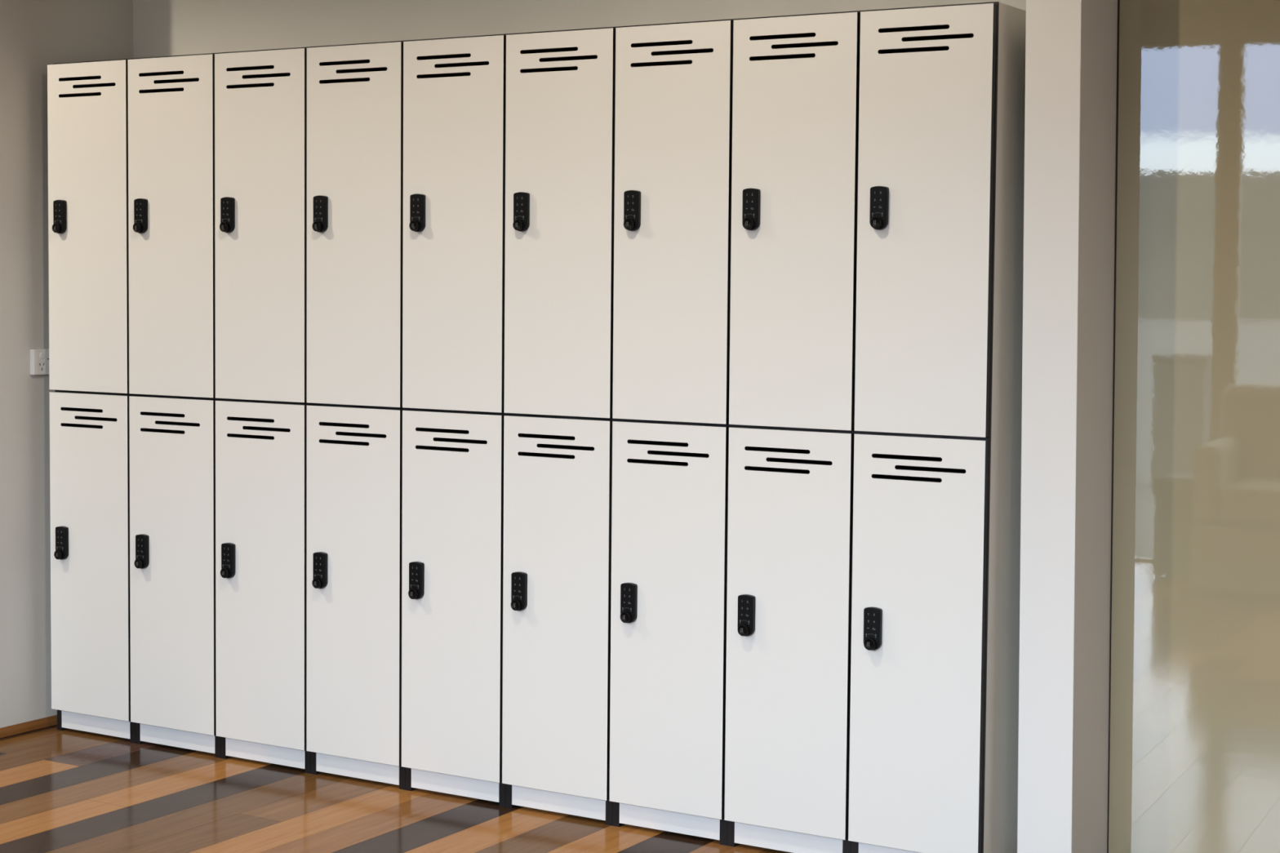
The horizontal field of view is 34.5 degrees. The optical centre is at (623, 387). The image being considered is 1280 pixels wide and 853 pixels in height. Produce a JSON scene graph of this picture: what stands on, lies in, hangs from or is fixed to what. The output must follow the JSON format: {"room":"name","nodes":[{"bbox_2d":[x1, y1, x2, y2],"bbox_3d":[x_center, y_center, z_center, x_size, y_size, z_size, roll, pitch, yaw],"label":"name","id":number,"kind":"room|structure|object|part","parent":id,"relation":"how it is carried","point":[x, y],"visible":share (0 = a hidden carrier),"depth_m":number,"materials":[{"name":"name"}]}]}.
{"room":"locker room","nodes":[
{"label":"locker room","id":0,"kind":"room"},
{"bbox_2d":[0,0,133,728],"bbox_3d":[-1.614,-0.287,5.718,0.120,2.550,0.577,2,4,31],"label":"wall","id":1,"kind":"structure","parent":0,"point":[35,34],"depth_m":5.60,"materials":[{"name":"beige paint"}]},
{"bbox_2d":[0,715,57,737],"bbox_3d":[-1.568,0.925,5.749,0.012,0.024,0.577,2,4,31],"label":"baseboard","id":2,"kind":"structure","parent":1,"relation":"attached to","point":[40,723],"depth_m":5.64,"materials":[{"name":"brown wood"}]},
{"bbox_2d":[29,348,48,375],"bbox_3d":[-1.581,-0.071,5.652,0.019,0.070,0.115,2,4,31],"label":"power outlet","id":3,"kind":"object","parent":1,"relation":"attached to","point":[39,358],"visible":0.49,"depth_m":5.62,"materials":[{"name":"white plastic"}]},
{"bbox_2d":[40,352,44,358],"bbox_3d":[-1.589,-0.087,5.623,0.003,0.016,0.016,2,4,31],"label":"switch","id":4,"kind":"object","parent":3,"relation":"attached to","point":[42,354],"depth_m":5.62,"materials":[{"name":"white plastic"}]},
{"bbox_2d":[0,724,791,852],"bbox_3d":[-1.253,1.084,3.110,9.749,0.001,5.200,2,4,31],"label":"floor","id":5,"kind":"structure","parent":0,"point":[69,790],"depth_m":4.80,"materials":[{"name":"brown wood"}]},
{"bbox_2d":[47,57,135,743],"bbox_3d":[-1.345,0.032,5.671,0.295,1.821,0.398,2,4,31],"label":"locker","id":6,"kind":"object","parent":5,"relation":"on","point":[88,243],"visible":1,"depth_m":5.52,"materials":[{"name":"white laminate"}]},
{"bbox_3d":[-1.524,-0.428,5.531,0.026,0.026,0.011,2,4,31],"label":"lock knob","id":7,"kind":"part","parent":6,"relation":"part of","materials":[{"name":"black plastic"}]},
{"bbox_3d":[-1.532,0.453,5.579,0.026,0.026,0.011,2,4,31],"label":"lock knob","id":8,"kind":"part","parent":6,"relation":"part of","materials":[{"name":"black plastic"}]},
{"bbox_3d":[-1.429,-0.427,5.505,0.291,0.876,0.018,2,4,31],"label":"door","id":9,"kind":"part","parent":6,"relation":"part of","materials":[{"name":"white laminate"}]},
{"bbox_3d":[-1.437,0.452,5.552,0.291,0.870,0.018,2,4,31],"label":"door","id":10,"kind":"part","parent":6,"relation":"part of","materials":[{"name":"white metal"}]},
{"bbox_3d":[-1.326,-0.869,5.641,0.259,0.018,0.354,2,4,31],"label":"panel","id":11,"kind":"part","parent":6,"relation":"part of","materials":[{"name":"white laminate"}]},
{"bbox_2d":[59,390,128,395],"bbox_3d":[-1.336,0.006,5.684,0.259,0.018,0.346,2,4,31],"label":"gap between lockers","id":12,"kind":"object","parent":6,"relation":"attached to","point":[62,393],"depth_m":5.52,"materials":[{"name":"laminate"}]},
{"bbox_3d":[-1.430,0.915,5.593,0.258,0.047,0.017,2,4,31],"label":"kick panel","id":13,"kind":"part","parent":6,"relation":"part of","materials":[{"name":"silver metal"}]},
{"bbox_3d":[-1.216,0.036,5.617,0.018,1.821,0.354,2,4,31],"label":"panel","id":14,"kind":"part","parent":6,"relation":"part of","materials":[{"name":"white laminate"}]},
{"bbox_2d":[128,53,220,758],"bbox_3d":[-1.090,0.043,5.514,0.303,1.821,0.398,2,4,31],"label":"locker","id":15,"kind":"object","parent":5,"relation":"on","point":[171,98],"visible":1,"depth_m":5.36,"materials":[{"name":"white metal"}]},
{"bbox_3d":[-1.270,-0.418,5.375,0.026,0.026,0.011,2,4,31],"label":"lock knob","id":16,"kind":"part","parent":15,"relation":"part of","materials":[{"name":"black plastic"}]},
{"bbox_3d":[-1.278,0.464,5.423,0.026,0.026,0.011,2,4,31],"label":"lock knob","id":17,"kind":"part","parent":15,"relation":"part of","materials":[{"name":"black plastic"}]},
{"bbox_3d":[-1.173,-0.416,5.348,0.297,0.876,0.018,2,4,31],"label":"door","id":18,"kind":"part","parent":15,"relation":"part of","materials":[{"name":"white laminate"}]},
{"bbox_3d":[-1.180,0.462,5.395,0.297,0.870,0.018,2,4,31],"label":"door","id":19,"kind":"part","parent":15,"relation":"part of","materials":[{"name":"white laminate"}]},
{"bbox_3d":[-1.071,-0.858,5.484,0.267,0.018,0.354,2,4,31],"label":"panel","id":20,"kind":"part","parent":15,"relation":"part of","materials":[{"name":"white laminate"}]},
{"bbox_2d":[138,394,214,399],"bbox_3d":[-1.080,0.017,5.528,0.267,0.018,0.346,2,4,31],"label":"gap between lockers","id":21,"kind":"object","parent":15,"relation":"attached to","point":[141,397],"depth_m":5.36,"materials":[{"name":"laminate"}]},
{"bbox_3d":[-1.175,0.926,5.436,0.266,0.047,0.017,2,4,31],"label":"kick panel","id":22,"kind":"part","parent":15,"relation":"part of","materials":[{"name":"silver metal"}]},
{"bbox_3d":[-0.957,0.047,5.458,0.018,1.821,0.354,2,4,31],"label":"panel","id":23,"kind":"part","parent":15,"relation":"part of","materials":[{"name":"white laminate"}]},
{"bbox_2d":[214,46,311,773],"bbox_3d":[-0.831,0.054,5.356,0.303,1.821,0.398,2,4,31],"label":"locker","id":24,"kind":"object","parent":5,"relation":"on","point":[260,95],"visible":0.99,"depth_m":5.20,"materials":[{"name":"white laminate"}]},
{"bbox_3d":[-1.012,-0.407,5.218,0.026,0.026,0.011,2,4,31],"label":"lock knob","id":25,"kind":"part","parent":24,"relation":"part of","materials":[{"name":"black plastic"}]},
{"bbox_3d":[-1.020,0.475,5.266,0.026,0.026,0.011,2,4,31],"label":"lock knob","id":26,"kind":"part","parent":24,"relation":"part of","materials":[{"name":"black plastic"}]},
{"bbox_3d":[-0.914,-0.405,5.189,0.296,0.876,0.018,2,4,31],"label":"door","id":27,"kind":"part","parent":24,"relation":"part of","materials":[{"name":"white laminate"}]},
{"bbox_3d":[-0.921,0.473,5.237,0.296,0.870,0.018,2,4,31],"label":"door","id":28,"kind":"part","parent":24,"relation":"part of","materials":[{"name":"white metal"}]},
{"bbox_3d":[-0.812,-0.847,5.326,0.267,0.018,0.354,2,4,31],"label":"panel","id":29,"kind":"part","parent":24,"relation":"part of","materials":[{"name":"white laminate"}]},
{"bbox_2d":[225,398,305,404],"bbox_3d":[-0.821,0.028,5.370,0.267,0.018,0.346,2,4,31],"label":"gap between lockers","id":30,"kind":"object","parent":24,"relation":"attached to","point":[228,401],"depth_m":5.20,"materials":[{"name":"laminate"}]},
{"bbox_3d":[-0.916,0.936,5.278,0.266,0.047,0.017,2,4,31],"label":"kick panel","id":31,"kind":"part","parent":24,"relation":"part of","materials":[{"name":"white metal"}]},
{"bbox_3d":[-0.698,0.058,5.300,0.018,1.821,0.354,2,4,31],"label":"panel","id":32,"kind":"part","parent":24,"relation":"part of","materials":[{"name":"white laminate"}]},
{"bbox_2d":[306,40,407,790],"bbox_3d":[-0.574,0.065,5.199,0.299,1.821,0.398,2,4,31],"label":"locker","id":33,"kind":"object","parent":5,"relation":"on","point":[355,91],"visible":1,"depth_m":5.05,"materials":[{"name":"white laminate"}]},
{"bbox_3d":[-0.761,0.486,5.107,0.026,0.026,0.011,2,4,31],"label":"lock knob","id":34,"kind":"part","parent":33,"relation":"part of","materials":[{"name":"black plastic"}]},
{"bbox_3d":[-0.753,-0.396,5.059,0.026,0.026,0.011,2,4,31],"label":"lock knob","id":35,"kind":"part","parent":33,"relation":"part of","materials":[{"name":"black plastic"}]},
{"bbox_3d":[-0.657,-0.395,5.032,0.292,0.876,0.018,2,4,31],"label":"door","id":36,"kind":"part","parent":33,"relation":"part of","materials":[{"name":"white laminate"}]},
{"bbox_3d":[-0.664,0.484,5.079,0.292,0.870,0.018,2,4,31],"label":"door","id":37,"kind":"part","parent":33,"relation":"part of","materials":[{"name":"white laminate"}]},
{"bbox_3d":[-0.659,0.947,5.120,0.262,0.047,0.017,2,4,31],"label":"kick panel","id":38,"kind":"part","parent":33,"relation":"part of","materials":[{"name":"white metal"}]},
{"bbox_2d":[316,403,399,409],"bbox_3d":[-0.564,0.039,5.212,0.263,0.018,0.346,2,4,31],"label":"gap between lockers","id":39,"kind":"object","parent":33,"relation":"attached to","point":[319,406],"depth_m":5.05,"materials":[{"name":"laminate"}]},
{"bbox_3d":[-0.555,-0.837,5.168,0.263,0.018,0.354,2,4,31],"label":"panel","id":40,"kind":"part","parent":33,"relation":"part of","materials":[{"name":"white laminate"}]},
{"bbox_3d":[-0.443,0.069,5.144,0.018,1.821,0.354,2,4,31],"label":"panel","id":41,"kind":"part","parent":33,"relation":"part of","materials":[{"name":"black laminate"}]},
{"bbox_2d":[401,33,510,807],"bbox_3d":[-0.319,0.075,5.043,0.298,1.821,0.398,2,4,31],"label":"locker","id":42,"kind":"object","parent":5,"relation":"on","point":[455,88],"visible":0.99,"depth_m":4.89,"materials":[{"name":"white laminate"}]},
{"bbox_3d":[-0.506,0.496,4.951,0.026,0.026,0.011,2,4,31],"label":"lock knob","id":43,"kind":"part","parent":42,"relation":"part of","materials":[{"name":"black plastic"}]},
{"bbox_3d":[-0.498,-0.385,4.903,0.026,0.026,0.011,2,4,31],"label":"lock knob","id":44,"kind":"part","parent":42,"relation":"part of","materials":[{"name":"black plastic"}]},
{"bbox_3d":[-0.410,0.495,4.923,0.291,0.870,0.018,2,4,31],"label":"door","id":45,"kind":"part","parent":42,"relation":"part of","materials":[{"name":"white metal"}]},
{"bbox_3d":[-0.402,-0.384,4.876,0.291,0.876,0.018,2,4,31],"label":"door","id":46,"kind":"part","parent":42,"relation":"part of","materials":[{"name":"white laminate"}]},
{"bbox_3d":[-0.404,0.958,4.964,0.261,0.047,0.017,2,4,31],"label":"kick panel","id":47,"kind":"part","parent":42,"relation":"part of","materials":[{"name":"white metal"}]},
{"bbox_2d":[412,408,501,414],"bbox_3d":[-0.310,0.049,5.056,0.262,0.018,0.346,2,4,31],"label":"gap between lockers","id":48,"kind":"object","parent":42,"relation":"attached to","point":[415,411],"depth_m":4.89,"materials":[{"name":"laminate"}]},
{"bbox_3d":[-0.300,-0.826,5.012,0.262,0.018,0.354,2,4,31],"label":"panel","id":49,"kind":"part","parent":42,"relation":"part of","materials":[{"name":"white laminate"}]},
{"bbox_3d":[-0.189,0.079,4.988,0.018,1.821,0.354,2,4,31],"label":"panel","id":50,"kind":"part","parent":42,"relation":"part of","materials":[{"name":"black laminate"}]},
{"bbox_2d":[502,26,619,826],"bbox_3d":[-0.065,0.086,4.887,0.298,1.821,0.398,2,4,31],"label":"locker","id":51,"kind":"object","parent":5,"relation":"on","point":[561,84],"visible":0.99,"depth_m":4.74,"materials":[{"name":"white laminate"}]},
{"bbox_3d":[-0.251,0.507,4.795,0.026,0.026,0.011,2,4,31],"label":"lock knob","id":52,"kind":"part","parent":51,"relation":"part of","materials":[{"name":"black plastic"}]},
{"bbox_3d":[-0.243,-0.375,4.747,0.026,0.026,0.011,2,4,31],"label":"lock knob","id":53,"kind":"part","parent":51,"relation":"part of","materials":[{"name":"black plastic"}]},
{"bbox_3d":[-0.155,0.505,4.768,0.291,0.870,0.018,2,4,31],"label":"door","id":54,"kind":"part","parent":51,"relation":"part of","materials":[{"name":"white laminate"}]},
{"bbox_3d":[-0.149,0.969,4.809,0.261,0.047,0.017,2,4,31],"label":"kick panel","id":55,"kind":"part","parent":51,"relation":"part of","materials":[{"name":"white metal"}]},
{"bbox_3d":[-0.148,-0.373,4.720,0.291,0.876,0.018,2,4,31],"label":"door","id":56,"kind":"part","parent":51,"relation":"part of","materials":[{"name":"white laminate"}]},
{"bbox_2d":[514,413,608,420],"bbox_3d":[-0.055,0.060,4.901,0.262,0.018,0.346,2,4,31],"label":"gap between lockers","id":57,"kind":"object","parent":51,"relation":"attached to","point":[517,416],"depth_m":4.74,"materials":[{"name":"laminate"}]},
{"bbox_3d":[-0.045,-0.815,4.857,0.262,0.018,0.354,2,4,31],"label":"panel","id":58,"kind":"part","parent":51,"relation":"part of","materials":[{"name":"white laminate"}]},
{"bbox_3d":[0.066,0.090,4.832,0.018,1.821,0.354,2,4,31],"label":"panel","id":59,"kind":"part","parent":51,"relation":"part of","materials":[{"name":"black laminate"}]},
{"bbox_2d":[608,18,736,845],"bbox_3d":[0.190,0.097,4.731,0.299,1.821,0.398,2,4,31],"label":"locker","id":60,"kind":"object","parent":5,"relation":"on","point":[674,81],"visible":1,"depth_m":4.58,"materials":[{"name":"white laminate"}]},
{"bbox_3d":[0.004,0.518,4.638,0.026,0.026,0.011,2,4,31],"label":"lock knob","id":61,"kind":"part","parent":60,"relation":"part of","materials":[{"name":"black plastic"}]},
{"bbox_3d":[0.012,-0.364,4.591,0.026,0.026,0.011,2,4,31],"label":"lock knob","id":62,"kind":"part","parent":60,"relation":"part of","materials":[{"name":"black plastic"}]},
{"bbox_3d":[0.082,0.091,4.823,0.018,1.821,0.354,2,4,31],"label":"panel","id":63,"kind":"part","parent":60,"relation":"part of","materials":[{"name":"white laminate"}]},
{"bbox_3d":[0.100,0.516,4.612,0.292,0.870,0.018,2,4,31],"label":"door","id":64,"kind":"part","parent":60,"relation":"part of","materials":[{"name":"white laminate"}]},
{"bbox_3d":[0.105,0.979,4.653,0.262,0.047,0.017,2,4,31],"label":"kick panel","id":65,"kind":"part","parent":60,"relation":"part of","materials":[{"name":"white metal"}]},
{"bbox_3d":[0.107,-0.363,4.564,0.292,0.876,0.018,2,4,31],"label":"door","id":66,"kind":"part","parent":60,"relation":"part of","materials":[{"name":"white metal"}]},
{"bbox_2d":[622,418,724,426],"bbox_3d":[0.200,0.071,4.745,0.263,0.018,0.346,2,4,31],"label":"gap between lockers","id":67,"kind":"object","parent":60,"relation":"attached to","point":[626,422],"depth_m":4.58,"materials":[{"name":"laminate"}]},
{"bbox_3d":[0.209,-0.805,4.701,0.263,0.018,0.354,2,4,31],"label":"panel","id":68,"kind":"part","parent":60,"relation":"part of","materials":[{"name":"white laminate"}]},
{"bbox_3d":[0.292,0.067,4.895,0.263,1.742,0.008,2,4,31],"label":"panel","id":69,"kind":"part","parent":60,"relation":"part of","materials":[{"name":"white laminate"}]},
{"bbox_3d":[0.321,0.101,4.676,0.018,1.821,0.354,2,4,31],"label":"panel","id":70,"kind":"part","parent":60,"relation":"part of","materials":[{"name":"black laminate"}]},
{"bbox_2d":[724,10,862,852],"bbox_3d":[0.446,0.107,4.574,0.300,1.821,0.398,2,4,31],"label":"locker","id":71,"kind":"object","parent":5,"relation":"on","point":[796,98],"visible":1,"depth_m":4.42,"materials":[{"name":"white metal"}]},
{"bbox_3d":[0.261,0.528,4.482,0.026,0.026,0.011,2,4,31],"label":"lock knob","id":72,"kind":"part","parent":71,"relation":"part of","materials":[{"name":"black plastic"}]},
{"bbox_3d":[0.268,-0.353,4.434,0.026,0.026,0.011,2,4,31],"label":"lock knob","id":73,"kind":"part","parent":71,"relation":"part of","materials":[{"name":"black plastic"}]},
{"bbox_3d":[0.337,0.101,4.666,0.018,1.821,0.354,2,4,31],"label":"panel","id":74,"kind":"part","parent":71,"relation":"part of","materials":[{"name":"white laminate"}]},
{"bbox_3d":[0.361,0.990,4.496,0.263,0.047,0.017,2,4,31],"label":"kick panel","id":75,"kind":"part","parent":71,"relation":"part of","materials":[{"name":"white laminate"}]},
{"bbox_3d":[0.356,0.527,4.455,0.294,0.870,0.018,2,4,31],"label":"door","id":76,"kind":"part","parent":71,"relation":"part of","materials":[{"name":"white metal"}]},
{"bbox_2d":[739,424,848,432],"bbox_3d":[0.456,0.081,4.588,0.264,0.018,0.346,2,4,31],"label":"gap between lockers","id":77,"kind":"object","parent":71,"relation":"attached to","point":[743,428],"depth_m":4.42,"materials":[{"name":"laminate"}]},
{"bbox_3d":[0.363,-0.352,4.407,0.294,0.876,0.018,2,4,31],"label":"door","id":78,"kind":"part","parent":71,"relation":"part of","materials":[{"name":"white laminate"}]},
{"bbox_3d":[0.465,-0.794,4.544,0.264,0.018,0.354,2,4,31],"label":"panel","id":79,"kind":"part","parent":71,"relation":"part of","materials":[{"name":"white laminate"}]},
{"bbox_3d":[0.548,0.077,4.739,0.264,1.742,0.008,2,4,31],"label":"panel","id":80,"kind":"part","parent":71,"relation":"part of","materials":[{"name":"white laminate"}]},
{"bbox_3d":[0.578,0.111,4.519,0.018,1.821,0.354,2,4,31],"label":"panel","id":81,"kind":"part","parent":71,"relation":"part of","materials":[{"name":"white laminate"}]},
{"bbox_2d":[848,1,1026,852],"bbox_3d":[0.701,0.118,4.418,0.297,1.821,0.398,2,4,31],"label":"locker","id":82,"kind":"object","parent":5,"relation":"on","point":[935,656],"visible":1,"depth_m":4.27,"materials":[{"name":"white laminate"}]},
{"bbox_3d":[0.517,0.539,4.324,0.026,0.026,0.011,2,4,31],"label":"lock knob","id":83,"kind":"part","parent":82,"relation":"part of","materials":[{"name":"black plastic"}]},
{"bbox_3d":[0.525,-0.343,4.277,0.026,0.026,0.011,2,4,31],"label":"lock knob","id":84,"kind":"part","parent":82,"relation":"part of","materials":[{"name":"black plastic"}]},
{"bbox_3d":[0.616,1.000,4.340,0.260,0.047,0.017,2,4,31],"label":"kick panel","id":85,"kind":"part","parent":82,"relation":"part of","materials":[{"name":"white laminate"}]},
{"bbox_3d":[0.594,0.112,4.509,0.018,1.821,0.354,2,4,31],"label":"panel","id":86,"kind":"part","parent":82,"relation":"part of","materials":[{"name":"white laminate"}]},
{"bbox_3d":[0.612,0.537,4.298,0.293,0.870,0.018,2,4,31],"label":"door","id":87,"kind":"part","parent":82,"relation":"part of","materials":[{"name":"white metal"}]},
{"bbox_2d":[864,431,980,439],"bbox_3d":[0.711,0.092,4.432,0.260,0.018,0.346,2,4,31],"label":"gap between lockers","id":88,"kind":"object","parent":82,"relation":"attached to","point":[877,435],"depth_m":4.28,"materials":[{"name":"laminate"}]},
{"bbox_3d":[0.620,-0.341,4.250,0.293,0.876,0.018,2,4,31],"label":"door","id":89,"kind":"part","parent":82,"relation":"part of","materials":[{"name":"white laminate"}]},
{"bbox_3d":[0.720,-0.783,4.388,0.260,0.018,0.354,2,4,31],"label":"panel","id":90,"kind":"part","parent":82,"relation":"part of","materials":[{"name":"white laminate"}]},
{"bbox_3d":[0.803,0.088,4.583,0.260,1.742,0.008,2,4,31],"label":"panel","id":91,"kind":"part","parent":82,"relation":"part of","materials":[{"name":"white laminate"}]},
{"bbox_3d":[0.831,0.122,4.364,0.018,1.821,0.354,2,4,31],"label":"panel","id":92,"kind":"part","parent":82,"relation":"part of","materials":[{"name":"white laminate"}]},
{"bbox_2d":[133,0,1026,57],"bbox_3d":[-1.502,-0.305,6.058,6.000,2.550,0.120,2,4,31],"label":"wall","id":93,"kind":"structure","parent":0,"point":[161,28],"depth_m":5.39,"materials":[{"name":"paint"}]},
{"bbox_2d":[1017,0,1117,852],"bbox_3d":[0.951,-0.205,4.325,0.140,2.520,0.320,2,4,31],"label":"wall","id":94,"kind":"structure","parent":0,"point":[1071,45],"depth_m":4.22,"materials":[{"name":"white paint"}]},
{"bbox_3d":[2.613,-0.134,3.554,3.560,2.550,0.100,2,4,31],"label":"wall","id":95,"kind":"structure","parent":0,"visible":0},
{"bbox_2d":[1106,0,1279,852],"bbox_3d":[1.626,-0.190,4.033,1.364,2.486,0.019,2,4,29],"label":"panel","id":96,"kind":"object","parent":95,"relation":"attached to","point":[1193,766],"visible":1,"depth_m":4.28,"materials":[{"name":"clear glass"}]}
]}

